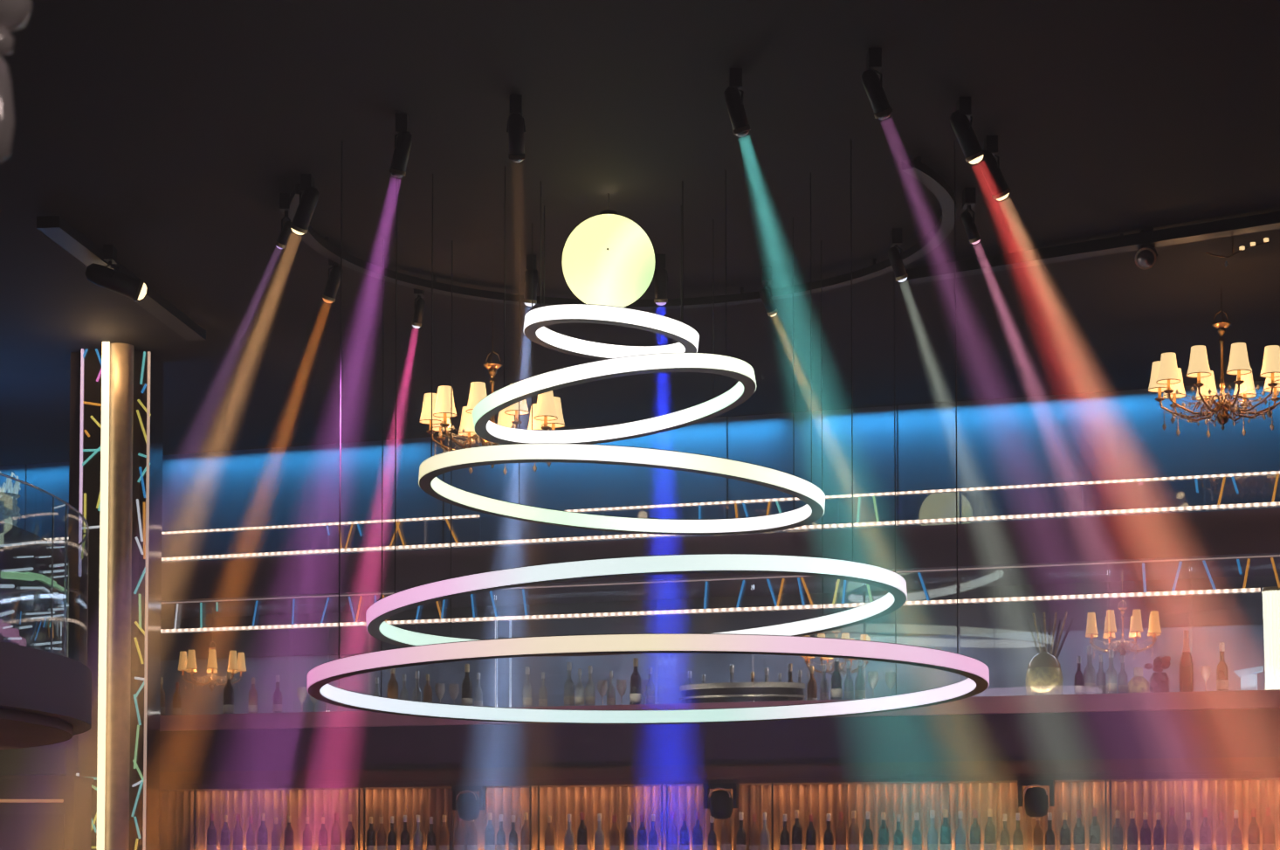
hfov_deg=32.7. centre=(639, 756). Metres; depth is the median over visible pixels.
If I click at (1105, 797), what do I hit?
slim post
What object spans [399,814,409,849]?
bottle
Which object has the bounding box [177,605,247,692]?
chandelier
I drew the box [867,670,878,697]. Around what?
stemmed glass
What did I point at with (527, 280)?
track spotlight
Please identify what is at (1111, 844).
slim post
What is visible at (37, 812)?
wall
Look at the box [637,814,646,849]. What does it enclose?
bottle
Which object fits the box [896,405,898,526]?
trim
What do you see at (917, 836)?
bottle
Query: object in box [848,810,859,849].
bottle
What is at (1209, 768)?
crown molding
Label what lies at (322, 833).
bottle
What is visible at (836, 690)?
bottle
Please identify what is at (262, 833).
bottle
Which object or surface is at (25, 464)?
trim
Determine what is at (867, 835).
bottle
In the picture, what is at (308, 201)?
track spotlight
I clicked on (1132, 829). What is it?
bottle
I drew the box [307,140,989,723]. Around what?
ring light
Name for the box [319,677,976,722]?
diffuser
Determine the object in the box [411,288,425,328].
track spotlight
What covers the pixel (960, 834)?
bottle
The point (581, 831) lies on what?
bottle
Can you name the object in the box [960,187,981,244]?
track spotlight
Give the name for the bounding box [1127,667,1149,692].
decanter
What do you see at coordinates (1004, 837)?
bottle
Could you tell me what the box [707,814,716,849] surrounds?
bottle
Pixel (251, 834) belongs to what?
bottle
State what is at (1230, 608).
wall
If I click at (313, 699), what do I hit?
stemmed glass
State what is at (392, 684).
bottle
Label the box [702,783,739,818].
light
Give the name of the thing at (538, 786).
slim post
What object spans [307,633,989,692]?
diffuser
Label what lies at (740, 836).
bottle
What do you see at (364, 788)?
slim post
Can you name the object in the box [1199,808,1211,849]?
bottle
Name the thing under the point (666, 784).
slim post
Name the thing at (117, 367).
column
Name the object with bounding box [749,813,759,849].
bottle
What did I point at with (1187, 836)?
bottle
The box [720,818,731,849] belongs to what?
bottle
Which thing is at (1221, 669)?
bottle
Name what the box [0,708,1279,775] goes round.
fascia
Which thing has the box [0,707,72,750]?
soffit
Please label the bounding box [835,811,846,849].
bottle
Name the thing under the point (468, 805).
light
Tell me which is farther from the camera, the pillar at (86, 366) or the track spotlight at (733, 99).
the pillar at (86, 366)
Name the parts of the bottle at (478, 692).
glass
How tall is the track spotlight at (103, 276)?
0.326 m
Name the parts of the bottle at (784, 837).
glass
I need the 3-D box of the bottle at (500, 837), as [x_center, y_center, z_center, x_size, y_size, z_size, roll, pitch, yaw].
[-1.116,0.632,17.543,0.078,0.337,0.076,0,-3,0]
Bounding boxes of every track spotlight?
[85,244,146,301]
[275,192,292,248]
[289,173,319,234]
[321,258,343,302]
[388,113,412,178]
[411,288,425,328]
[506,95,525,162]
[523,254,538,306]
[653,254,668,305]
[723,68,750,137]
[758,266,777,316]
[860,48,892,119]
[887,227,908,282]
[949,96,984,164]
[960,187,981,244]
[978,135,1010,200]
[1134,227,1158,269]
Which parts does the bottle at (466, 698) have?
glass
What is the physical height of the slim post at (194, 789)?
0.558 m
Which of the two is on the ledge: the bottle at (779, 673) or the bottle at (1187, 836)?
the bottle at (779, 673)
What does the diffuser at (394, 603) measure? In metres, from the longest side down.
2.923 x 2.923 x 0.080 m
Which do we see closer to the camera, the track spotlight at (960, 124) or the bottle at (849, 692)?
the track spotlight at (960, 124)
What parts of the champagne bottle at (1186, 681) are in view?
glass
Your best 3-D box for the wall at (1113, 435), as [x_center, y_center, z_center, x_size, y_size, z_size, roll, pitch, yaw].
[-4.418,-0.184,20.770,30.264,5.380,0.201,-1,-3,19]
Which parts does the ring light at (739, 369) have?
frame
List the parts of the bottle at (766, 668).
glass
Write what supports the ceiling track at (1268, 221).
hanging from the ceiling
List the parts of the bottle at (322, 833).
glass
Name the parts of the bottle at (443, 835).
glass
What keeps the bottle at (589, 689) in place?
on the ledge
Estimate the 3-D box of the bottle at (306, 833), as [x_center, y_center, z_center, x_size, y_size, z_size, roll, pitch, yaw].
[-2.760,0.664,18.108,0.078,0.324,0.076,0,-3,0]
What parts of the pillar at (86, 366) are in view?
panel, neon rod, neon rod, neon rod, neon rod, neon rod, neon rod, neon rod, neon rod, neon rod, neon rod, neon rod, neon rod, neon rod, neon rod, neon rod, neon rod, neon rod, neon rod, neon rod, neon rod, neon rod, neon rod, neon rod, neon rod, neon rod, neon rod, neon rod, neon rod, neon rod, neon rod, neon rod, neon rod, neon rod, neon rod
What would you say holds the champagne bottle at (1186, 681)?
on the ledge
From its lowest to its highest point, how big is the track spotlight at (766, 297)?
0.305 m
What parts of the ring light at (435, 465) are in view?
frame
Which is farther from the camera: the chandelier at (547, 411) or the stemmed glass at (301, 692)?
the stemmed glass at (301, 692)
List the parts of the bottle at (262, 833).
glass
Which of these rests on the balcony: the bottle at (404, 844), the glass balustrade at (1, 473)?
the glass balustrade at (1, 473)
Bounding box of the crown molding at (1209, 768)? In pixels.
[159,756,1279,791]
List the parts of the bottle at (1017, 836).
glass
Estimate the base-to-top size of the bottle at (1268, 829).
0.354 m
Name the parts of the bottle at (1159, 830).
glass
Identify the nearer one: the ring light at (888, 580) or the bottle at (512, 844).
the ring light at (888, 580)
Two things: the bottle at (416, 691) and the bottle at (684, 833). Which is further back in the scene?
the bottle at (416, 691)
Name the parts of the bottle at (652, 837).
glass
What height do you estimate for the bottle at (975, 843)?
0.346 m
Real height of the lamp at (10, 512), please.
1.099 m
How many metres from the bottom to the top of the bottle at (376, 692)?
0.299 m
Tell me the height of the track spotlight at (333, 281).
0.309 m
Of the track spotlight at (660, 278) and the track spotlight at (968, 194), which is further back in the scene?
the track spotlight at (660, 278)
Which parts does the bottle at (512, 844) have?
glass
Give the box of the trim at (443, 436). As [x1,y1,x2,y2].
[442,435,444,549]
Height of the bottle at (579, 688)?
0.315 m
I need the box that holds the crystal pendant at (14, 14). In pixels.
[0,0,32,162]
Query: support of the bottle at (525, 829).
on the bar shelf
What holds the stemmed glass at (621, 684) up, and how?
on the ledge
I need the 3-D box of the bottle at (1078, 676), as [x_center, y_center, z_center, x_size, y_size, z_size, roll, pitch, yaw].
[3.238,-0.590,16.095,0.070,0.299,0.068,0,-3,0]
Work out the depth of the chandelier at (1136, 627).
16.65 m
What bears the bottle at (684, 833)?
on the bar shelf
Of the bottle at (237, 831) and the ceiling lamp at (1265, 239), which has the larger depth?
the bottle at (237, 831)
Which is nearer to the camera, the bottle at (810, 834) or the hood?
the hood
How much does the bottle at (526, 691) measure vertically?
0.340 m
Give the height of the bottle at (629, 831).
0.326 m
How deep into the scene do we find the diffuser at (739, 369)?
12.03 m
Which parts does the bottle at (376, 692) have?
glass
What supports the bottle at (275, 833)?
on the bar shelf
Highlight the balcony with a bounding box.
[0,640,91,735]
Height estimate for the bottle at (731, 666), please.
0.378 m
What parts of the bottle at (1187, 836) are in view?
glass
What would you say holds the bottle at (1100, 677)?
on the ledge
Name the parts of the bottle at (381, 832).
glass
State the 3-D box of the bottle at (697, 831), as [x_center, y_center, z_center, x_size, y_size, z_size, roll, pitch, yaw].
[0.448,0.605,16.973,0.083,0.343,0.081,0,-3,0]
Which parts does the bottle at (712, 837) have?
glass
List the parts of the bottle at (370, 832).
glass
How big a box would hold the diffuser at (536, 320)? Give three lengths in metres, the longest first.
1.004 x 1.004 x 0.080 m
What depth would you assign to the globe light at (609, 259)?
12.35 m
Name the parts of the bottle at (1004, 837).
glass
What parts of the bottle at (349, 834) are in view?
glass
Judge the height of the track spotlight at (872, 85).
0.310 m
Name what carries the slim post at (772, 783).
on the bar shelf
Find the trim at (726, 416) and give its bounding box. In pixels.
[726,416,728,535]
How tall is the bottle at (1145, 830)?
0.324 m
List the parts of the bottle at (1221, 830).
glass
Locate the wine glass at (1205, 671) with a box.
[1200,665,1210,690]
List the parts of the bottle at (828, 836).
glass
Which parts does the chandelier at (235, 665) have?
lamp shade, lamp shade, lamp shade, arm, arm, stem, lamp shade, lamp shade, chain, arm, arm, lamp shade, lamp shade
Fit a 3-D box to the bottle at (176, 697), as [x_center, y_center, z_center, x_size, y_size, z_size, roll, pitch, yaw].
[-3.949,-0.483,18.621,0.073,0.304,0.072,0,-3,0]
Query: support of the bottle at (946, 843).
on the bar shelf
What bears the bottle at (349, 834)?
on the bar shelf
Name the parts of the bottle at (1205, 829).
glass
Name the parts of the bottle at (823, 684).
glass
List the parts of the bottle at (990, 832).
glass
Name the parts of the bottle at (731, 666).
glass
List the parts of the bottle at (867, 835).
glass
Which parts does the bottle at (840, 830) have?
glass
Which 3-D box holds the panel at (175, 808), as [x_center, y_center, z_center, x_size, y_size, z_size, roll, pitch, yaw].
[0.506,0.659,17.258,9.897,0.858,0.096,-1,-3,19]
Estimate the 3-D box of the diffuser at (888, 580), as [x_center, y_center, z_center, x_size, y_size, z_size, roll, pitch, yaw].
[-0.019,-0.829,12.450,3.063,0.080,3.063,-3,-5,0]
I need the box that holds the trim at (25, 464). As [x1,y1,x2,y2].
[24,464,26,529]
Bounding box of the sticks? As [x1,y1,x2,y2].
[1025,611,1073,657]
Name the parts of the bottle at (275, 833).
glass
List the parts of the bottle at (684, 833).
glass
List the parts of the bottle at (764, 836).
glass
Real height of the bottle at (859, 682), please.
0.340 m
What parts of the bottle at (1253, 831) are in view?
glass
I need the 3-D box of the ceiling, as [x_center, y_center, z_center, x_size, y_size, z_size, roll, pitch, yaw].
[-1.000,-3.353,12.158,22.000,0.200,28.000,0,-3,0]
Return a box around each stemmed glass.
[296,686,307,711]
[309,694,317,711]
[434,682,445,702]
[448,683,459,703]
[597,680,607,704]
[616,679,626,704]
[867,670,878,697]
[885,671,895,695]
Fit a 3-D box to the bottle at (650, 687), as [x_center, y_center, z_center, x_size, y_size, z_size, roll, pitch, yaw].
[0.083,-0.549,17.234,0.073,0.315,0.071,0,-3,0]
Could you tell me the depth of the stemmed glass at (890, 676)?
16.67 m
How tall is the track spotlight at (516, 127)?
0.309 m
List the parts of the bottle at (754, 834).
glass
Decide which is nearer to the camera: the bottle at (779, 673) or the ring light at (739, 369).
the ring light at (739, 369)
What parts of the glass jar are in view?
lid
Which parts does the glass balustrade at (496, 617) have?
neon rod, neon rod, neon rod, glass pane, neon rod, neon rod, neon rod, neon rod, glass pane, neon rod, neon rod, neon rod, neon rod, neon rod, neon rod, post, post, neon rod, glass pane, glass pane, neon rod, handrail, neon rod, neon rod, neon rod, glass pane, neon rod, neon rod, neon rod, neon rod, neon rod, glass pane, neon rod, glass pane, neon rod, glass pane, neon rod, neon rod, glass pane, neon rod, neon rod, neon rod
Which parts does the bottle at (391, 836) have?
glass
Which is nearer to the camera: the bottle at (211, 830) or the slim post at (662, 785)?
the slim post at (662, 785)
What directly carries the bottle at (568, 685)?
on the ledge
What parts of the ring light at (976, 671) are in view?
frame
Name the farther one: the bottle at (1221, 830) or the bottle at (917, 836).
the bottle at (917, 836)
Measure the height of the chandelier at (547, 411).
1.218 m
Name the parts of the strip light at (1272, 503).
glass pane, handrail, neon rod, neon rod, neon rod, neon rod, glass pane, neon rod, glass pane, glass pane, neon rod, neon rod, neon rod, neon rod, neon rod, glass pane, neon rod, neon rod, glass pane, handrail, glass pane, glass pane, neon rod, neon rod, neon rod, neon rod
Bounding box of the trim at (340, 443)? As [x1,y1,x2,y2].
[338,442,341,686]
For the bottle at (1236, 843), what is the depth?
15.63 m
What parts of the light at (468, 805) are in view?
handle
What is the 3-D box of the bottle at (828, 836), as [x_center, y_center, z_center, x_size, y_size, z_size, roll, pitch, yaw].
[1.440,0.598,16.663,0.076,0.328,0.074,0,-3,0]
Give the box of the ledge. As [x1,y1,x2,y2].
[159,688,1279,730]
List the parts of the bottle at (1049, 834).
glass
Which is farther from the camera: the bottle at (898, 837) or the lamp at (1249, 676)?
the bottle at (898, 837)
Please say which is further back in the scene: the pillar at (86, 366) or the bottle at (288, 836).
the bottle at (288, 836)
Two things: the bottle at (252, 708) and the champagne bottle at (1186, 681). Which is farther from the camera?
the bottle at (252, 708)
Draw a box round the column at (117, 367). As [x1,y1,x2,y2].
[96,341,133,849]
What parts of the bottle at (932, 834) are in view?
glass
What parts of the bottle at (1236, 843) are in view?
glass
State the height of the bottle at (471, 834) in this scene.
0.339 m
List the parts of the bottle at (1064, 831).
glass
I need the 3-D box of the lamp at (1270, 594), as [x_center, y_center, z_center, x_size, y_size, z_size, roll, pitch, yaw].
[4.543,-0.836,15.614,0.180,0.748,0.180,-1,-3,19]
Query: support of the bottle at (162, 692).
on the ledge
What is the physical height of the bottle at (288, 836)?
0.336 m
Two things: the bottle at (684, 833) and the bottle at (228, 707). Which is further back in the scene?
the bottle at (228, 707)
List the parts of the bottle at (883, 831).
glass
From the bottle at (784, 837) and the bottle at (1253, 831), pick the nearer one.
the bottle at (1253, 831)
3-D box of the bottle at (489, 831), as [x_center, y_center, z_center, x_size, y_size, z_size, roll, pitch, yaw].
[-1.207,0.626,17.543,0.084,0.350,0.082,0,-3,0]
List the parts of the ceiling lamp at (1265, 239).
stem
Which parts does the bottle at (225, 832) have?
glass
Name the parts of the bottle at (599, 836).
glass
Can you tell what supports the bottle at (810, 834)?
on the bar shelf
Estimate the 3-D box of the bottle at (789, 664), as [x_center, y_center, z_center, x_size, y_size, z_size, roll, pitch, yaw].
[1.214,-0.562,17.639,0.088,0.378,0.086,0,-3,0]
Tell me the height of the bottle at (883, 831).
0.335 m
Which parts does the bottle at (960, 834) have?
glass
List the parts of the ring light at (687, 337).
frame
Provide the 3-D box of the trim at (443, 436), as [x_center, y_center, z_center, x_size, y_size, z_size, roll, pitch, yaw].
[-1.789,-1.028,19.793,0.012,3.780,0.004,-1,-3,19]
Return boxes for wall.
[0,380,1279,715]
[0,775,93,849]
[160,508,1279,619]
[160,574,1279,660]
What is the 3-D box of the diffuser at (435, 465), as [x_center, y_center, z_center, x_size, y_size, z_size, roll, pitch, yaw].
[-0.104,-1.504,12.478,2.316,0.080,2.316,4,-3,0]
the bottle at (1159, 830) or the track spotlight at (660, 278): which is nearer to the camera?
the track spotlight at (660, 278)
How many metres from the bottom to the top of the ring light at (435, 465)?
1.858 m
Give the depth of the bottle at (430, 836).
17.68 m
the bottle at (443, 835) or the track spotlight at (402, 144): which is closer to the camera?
the track spotlight at (402, 144)
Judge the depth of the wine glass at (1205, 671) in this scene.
15.80 m
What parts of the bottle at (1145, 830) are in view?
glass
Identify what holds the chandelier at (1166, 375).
hanging from the ceiling
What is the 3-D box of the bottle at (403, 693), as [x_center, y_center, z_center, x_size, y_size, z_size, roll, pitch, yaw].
[-1.937,-0.518,17.929,0.073,0.315,0.071,0,-3,0]
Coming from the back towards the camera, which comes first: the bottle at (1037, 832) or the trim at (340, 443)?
the trim at (340, 443)
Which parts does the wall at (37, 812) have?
door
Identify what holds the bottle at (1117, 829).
on the bar shelf
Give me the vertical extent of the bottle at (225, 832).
0.345 m
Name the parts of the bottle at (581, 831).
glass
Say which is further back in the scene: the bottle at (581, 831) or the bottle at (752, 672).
the bottle at (752, 672)
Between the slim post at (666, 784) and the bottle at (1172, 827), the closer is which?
the bottle at (1172, 827)
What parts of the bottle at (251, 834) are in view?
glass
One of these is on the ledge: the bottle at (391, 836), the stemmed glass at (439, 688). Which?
the stemmed glass at (439, 688)
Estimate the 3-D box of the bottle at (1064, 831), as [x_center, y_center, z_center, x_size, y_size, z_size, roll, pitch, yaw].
[3.133,0.574,16.081,0.078,0.326,0.077,0,-3,0]
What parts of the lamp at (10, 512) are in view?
crown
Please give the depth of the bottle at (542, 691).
17.50 m
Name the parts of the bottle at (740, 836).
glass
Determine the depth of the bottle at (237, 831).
18.26 m
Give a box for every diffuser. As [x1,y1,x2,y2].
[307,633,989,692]
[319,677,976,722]
[365,554,907,632]
[378,591,894,645]
[418,443,825,515]
[430,476,812,532]
[471,352,756,435]
[486,380,743,442]
[523,303,699,351]
[536,326,685,357]
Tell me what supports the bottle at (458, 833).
on the bar shelf
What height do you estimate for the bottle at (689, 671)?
0.340 m
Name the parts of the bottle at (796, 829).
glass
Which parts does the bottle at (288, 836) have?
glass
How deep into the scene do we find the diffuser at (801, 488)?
13.29 m
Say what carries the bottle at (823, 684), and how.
on the ledge
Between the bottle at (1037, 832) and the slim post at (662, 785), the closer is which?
the bottle at (1037, 832)
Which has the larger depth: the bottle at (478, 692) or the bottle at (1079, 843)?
the bottle at (478, 692)
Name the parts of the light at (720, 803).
handle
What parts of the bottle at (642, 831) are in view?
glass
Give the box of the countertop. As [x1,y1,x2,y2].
[679,681,805,702]
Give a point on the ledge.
(1235, 698)
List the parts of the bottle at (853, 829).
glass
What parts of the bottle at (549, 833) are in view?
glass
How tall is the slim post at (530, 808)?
0.558 m
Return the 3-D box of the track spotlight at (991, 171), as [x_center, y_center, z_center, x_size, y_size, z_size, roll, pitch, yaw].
[1.875,-3.120,11.596,0.119,0.315,0.212,-2,-3,44]
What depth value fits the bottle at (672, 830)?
17.01 m
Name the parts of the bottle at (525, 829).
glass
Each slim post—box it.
[193,789,195,849]
[357,787,360,849]
[363,787,365,849]
[529,785,531,849]
[537,785,539,849]
[660,784,663,849]
[666,784,667,849]
[771,783,773,849]
[1104,779,1107,849]
[1109,779,1112,849]
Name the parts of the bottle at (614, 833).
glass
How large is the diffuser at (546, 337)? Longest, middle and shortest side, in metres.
0.864 x 0.864 x 0.080 m
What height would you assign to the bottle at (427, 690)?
0.304 m
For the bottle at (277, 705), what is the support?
on the ledge
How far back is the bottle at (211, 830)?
18.34 m
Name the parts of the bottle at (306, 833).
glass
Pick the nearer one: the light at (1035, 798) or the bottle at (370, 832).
the light at (1035, 798)
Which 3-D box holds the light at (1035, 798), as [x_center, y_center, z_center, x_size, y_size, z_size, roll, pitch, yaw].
[2.897,0.312,15.951,0.260,0.277,0.176,-1,-3,19]
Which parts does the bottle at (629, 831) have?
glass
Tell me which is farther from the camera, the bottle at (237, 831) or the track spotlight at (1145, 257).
the bottle at (237, 831)
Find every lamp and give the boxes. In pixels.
[0,471,20,526]
[1205,235,1268,267]
[1233,665,1263,689]
[1261,585,1279,689]
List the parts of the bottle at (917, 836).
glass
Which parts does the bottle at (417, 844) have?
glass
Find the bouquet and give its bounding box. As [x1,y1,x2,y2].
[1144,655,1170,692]
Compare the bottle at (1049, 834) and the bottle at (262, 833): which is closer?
the bottle at (1049, 834)
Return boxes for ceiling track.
[289,156,956,309]
[905,210,1279,284]
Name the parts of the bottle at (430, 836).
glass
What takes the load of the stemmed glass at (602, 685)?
on the ledge
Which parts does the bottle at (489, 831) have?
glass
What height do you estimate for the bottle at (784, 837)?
0.326 m
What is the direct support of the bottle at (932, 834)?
on the bar shelf
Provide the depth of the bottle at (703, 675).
17.76 m
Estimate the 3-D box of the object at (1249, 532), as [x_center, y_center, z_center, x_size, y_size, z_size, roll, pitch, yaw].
[-3.659,-1.509,19.719,23.228,0.330,1.400,-1,-3,19]
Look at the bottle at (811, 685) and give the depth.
17.50 m
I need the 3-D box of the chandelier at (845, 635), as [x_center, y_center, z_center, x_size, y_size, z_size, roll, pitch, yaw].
[1.590,-1.026,17.677,0.569,0.813,0.571,0,-3,11]
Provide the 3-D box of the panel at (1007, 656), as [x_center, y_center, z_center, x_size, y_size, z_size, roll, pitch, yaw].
[2.628,-0.683,18.236,10.685,0.672,0.042,-1,-3,19]
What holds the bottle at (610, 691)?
on the ledge
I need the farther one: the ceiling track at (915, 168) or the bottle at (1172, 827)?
the bottle at (1172, 827)
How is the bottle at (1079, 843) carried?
on the bar shelf
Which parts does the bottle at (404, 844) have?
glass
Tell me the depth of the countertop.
16.87 m
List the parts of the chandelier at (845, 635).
arm, lamp shade, arm, crown, lamp shade, arm, lamp shade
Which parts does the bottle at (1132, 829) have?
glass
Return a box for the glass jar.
[1025,646,1063,695]
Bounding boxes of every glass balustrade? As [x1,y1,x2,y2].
[0,472,89,656]
[160,554,1279,711]
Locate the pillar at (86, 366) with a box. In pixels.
[65,348,163,849]
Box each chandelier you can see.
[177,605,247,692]
[419,287,564,475]
[799,579,870,680]
[1085,564,1161,659]
[1147,287,1279,438]
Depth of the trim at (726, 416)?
18.98 m
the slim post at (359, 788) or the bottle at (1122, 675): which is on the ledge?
the bottle at (1122, 675)
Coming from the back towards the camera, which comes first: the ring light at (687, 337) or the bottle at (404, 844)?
the bottle at (404, 844)
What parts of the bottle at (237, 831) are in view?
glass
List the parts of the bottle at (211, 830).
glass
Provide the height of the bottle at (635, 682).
0.384 m
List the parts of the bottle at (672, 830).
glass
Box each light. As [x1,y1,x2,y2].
[43,470,1279,560]
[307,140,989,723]
[365,139,907,656]
[418,172,825,535]
[451,785,486,820]
[471,165,756,444]
[523,180,699,359]
[562,192,654,307]
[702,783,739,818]
[1017,779,1055,818]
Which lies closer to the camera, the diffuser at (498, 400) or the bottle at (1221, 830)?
the diffuser at (498, 400)
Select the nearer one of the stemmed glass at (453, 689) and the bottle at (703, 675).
the bottle at (703, 675)
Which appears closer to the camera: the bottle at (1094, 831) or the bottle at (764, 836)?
the bottle at (1094, 831)
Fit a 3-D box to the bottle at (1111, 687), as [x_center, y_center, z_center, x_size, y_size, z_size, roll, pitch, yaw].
[3.460,-0.614,16.020,0.079,0.340,0.077,0,-3,0]
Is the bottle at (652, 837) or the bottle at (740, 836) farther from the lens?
the bottle at (652, 837)
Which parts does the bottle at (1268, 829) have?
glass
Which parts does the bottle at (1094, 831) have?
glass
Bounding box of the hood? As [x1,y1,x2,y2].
[1233,665,1263,677]
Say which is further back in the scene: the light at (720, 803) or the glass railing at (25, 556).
the light at (720, 803)
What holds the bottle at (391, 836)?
on the bar shelf
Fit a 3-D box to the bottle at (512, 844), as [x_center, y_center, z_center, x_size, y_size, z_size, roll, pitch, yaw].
[-1.014,0.633,17.476,0.076,0.329,0.074,0,-3,0]
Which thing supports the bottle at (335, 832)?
on the bar shelf
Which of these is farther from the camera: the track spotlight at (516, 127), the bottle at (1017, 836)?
the bottle at (1017, 836)
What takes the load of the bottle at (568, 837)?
on the bar shelf
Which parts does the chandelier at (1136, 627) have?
lamp shade, arm, lamp shade, lamp shade, arm, chain, crown, stem, arm, lamp shade, lamp shade, arm, arm, lamp shade, lamp shade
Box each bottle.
[159,676,165,715]
[172,681,181,715]
[206,812,216,849]
[220,814,230,849]
[222,671,233,713]
[233,813,242,849]
[246,815,255,849]
[247,676,257,713]
[257,812,268,849]
[271,817,280,849]
[272,674,282,712]
[283,815,293,849]
[302,816,311,849]
[317,816,327,849]
[330,812,341,849]
[344,813,355,849]
[365,816,375,849]
[373,676,380,695]
[376,816,385,849]
[387,667,398,698]
[387,815,396,849]
[399,674,408,700]
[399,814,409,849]
[412,670,421,701]
[412,814,422,849]
[423,674,432,701]
[426,816,435,849]
[439,814,449,849]
[454,813,464,849]
[461,663,472,705]
[467,819,477,849]
[474,672,482,706]
[484,812,495,849]
[495,813,506,849]
[508,814,517,849]
[520,812,529,849]
[522,666,532,706]
[538,671,547,706]
[544,815,554,849]
[564,661,574,705]
[564,813,574,849]
[575,667,584,705]
[577,812,587,849]
[584,665,595,705]
[594,812,604,849]
[606,670,615,704]
[609,814,619,849]
[624,814,633,849]
[629,657,641,704]
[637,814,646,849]
[646,666,654,703]
[647,813,658,849]
[667,811,677,849]
[679,812,689,849]
[688,670,691,684]
[692,812,702,849]
[701,674,705,682]
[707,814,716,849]
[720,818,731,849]
[729,664,734,681]
[736,812,746,849]
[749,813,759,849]
[750,671,753,681]
[759,812,770,849]
[764,667,768,681]
[777,672,781,681]
[779,813,790,849]
[787,662,792,681]
[791,809,802,849]
[798,669,804,700]
[805,813,816,849]
[806,666,817,700]
[819,664,828,699]
[823,812,833,849]
[830,657,842,699]
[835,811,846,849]
[844,660,853,699]
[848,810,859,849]
[854,659,865,699]
[862,811,873,849]
[878,812,888,849]
[893,813,903,849]
[911,812,922,849]
[927,809,937,849]
[940,809,951,849]
[955,810,965,849]
[970,809,981,849]
[984,808,996,849]
[999,812,1010,849]
[1012,812,1023,849]
[1032,817,1043,849]
[1045,812,1055,849]
[1059,812,1070,849]
[1073,809,1085,849]
[1074,655,1084,694]
[1083,645,1095,693]
[1088,807,1101,849]
[1095,653,1106,693]
[1106,649,1116,693]
[1112,810,1123,849]
[1118,654,1127,693]
[1127,810,1138,849]
[1140,812,1150,849]
[1153,812,1163,849]
[1166,806,1178,849]
[1178,629,1194,691]
[1183,812,1193,849]
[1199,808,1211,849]
[1216,641,1228,690]
[1216,812,1227,849]
[1231,809,1242,849]
[1247,808,1259,849]
[1262,806,1274,849]
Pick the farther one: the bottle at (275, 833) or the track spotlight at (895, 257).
the bottle at (275, 833)
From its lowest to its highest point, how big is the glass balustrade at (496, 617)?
0.962 m
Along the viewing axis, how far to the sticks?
16.52 m
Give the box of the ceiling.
[0,0,1279,466]
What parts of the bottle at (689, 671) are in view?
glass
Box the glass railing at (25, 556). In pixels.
[0,503,68,657]
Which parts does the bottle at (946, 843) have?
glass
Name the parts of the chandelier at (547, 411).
lamp shade, lamp shade, lamp shade, arm, arm, arm, lamp shade, lamp shade, arm, crown, stem, chain, lamp shade, lamp shade, lamp shade, lamp shade, lamp shade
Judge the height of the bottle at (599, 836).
0.338 m
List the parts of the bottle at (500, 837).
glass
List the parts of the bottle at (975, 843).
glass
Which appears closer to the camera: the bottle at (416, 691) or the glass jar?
the glass jar
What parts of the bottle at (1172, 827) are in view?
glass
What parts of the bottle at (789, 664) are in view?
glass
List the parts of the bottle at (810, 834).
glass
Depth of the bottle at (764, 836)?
16.80 m
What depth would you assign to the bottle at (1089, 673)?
16.09 m
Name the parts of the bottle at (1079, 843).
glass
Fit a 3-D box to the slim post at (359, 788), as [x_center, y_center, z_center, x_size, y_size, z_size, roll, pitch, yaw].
[-2.292,0.534,17.815,0.012,0.558,0.012,-1,-3,19]
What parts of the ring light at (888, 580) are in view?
frame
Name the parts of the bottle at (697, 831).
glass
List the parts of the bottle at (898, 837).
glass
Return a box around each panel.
[158,779,1279,849]
[374,624,1265,707]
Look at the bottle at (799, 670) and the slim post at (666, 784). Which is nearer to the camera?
the slim post at (666, 784)
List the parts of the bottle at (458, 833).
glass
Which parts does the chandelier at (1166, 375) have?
lamp shade, lamp shade, lamp shade, arm, arm, arm, lamp shade, lamp shade, arm, arm, chain, crown, stem, arm, arm, lamp shade, lamp shade, arm, arm, arm, lamp shade, lamp shade, lamp shade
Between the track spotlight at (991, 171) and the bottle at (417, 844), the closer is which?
the track spotlight at (991, 171)
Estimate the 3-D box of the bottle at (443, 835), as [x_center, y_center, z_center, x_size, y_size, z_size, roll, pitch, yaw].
[-1.587,0.641,17.704,0.081,0.334,0.079,0,-3,0]
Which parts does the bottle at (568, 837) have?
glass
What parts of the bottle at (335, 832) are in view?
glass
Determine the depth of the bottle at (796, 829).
16.71 m
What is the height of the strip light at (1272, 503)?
0.272 m
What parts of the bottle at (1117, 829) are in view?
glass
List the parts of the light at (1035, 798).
handle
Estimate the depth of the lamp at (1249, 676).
15.63 m
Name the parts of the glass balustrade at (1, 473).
handrail, post, post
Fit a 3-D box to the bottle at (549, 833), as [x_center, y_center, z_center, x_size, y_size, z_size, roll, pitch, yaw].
[-0.719,0.632,17.374,0.078,0.323,0.076,0,-3,0]

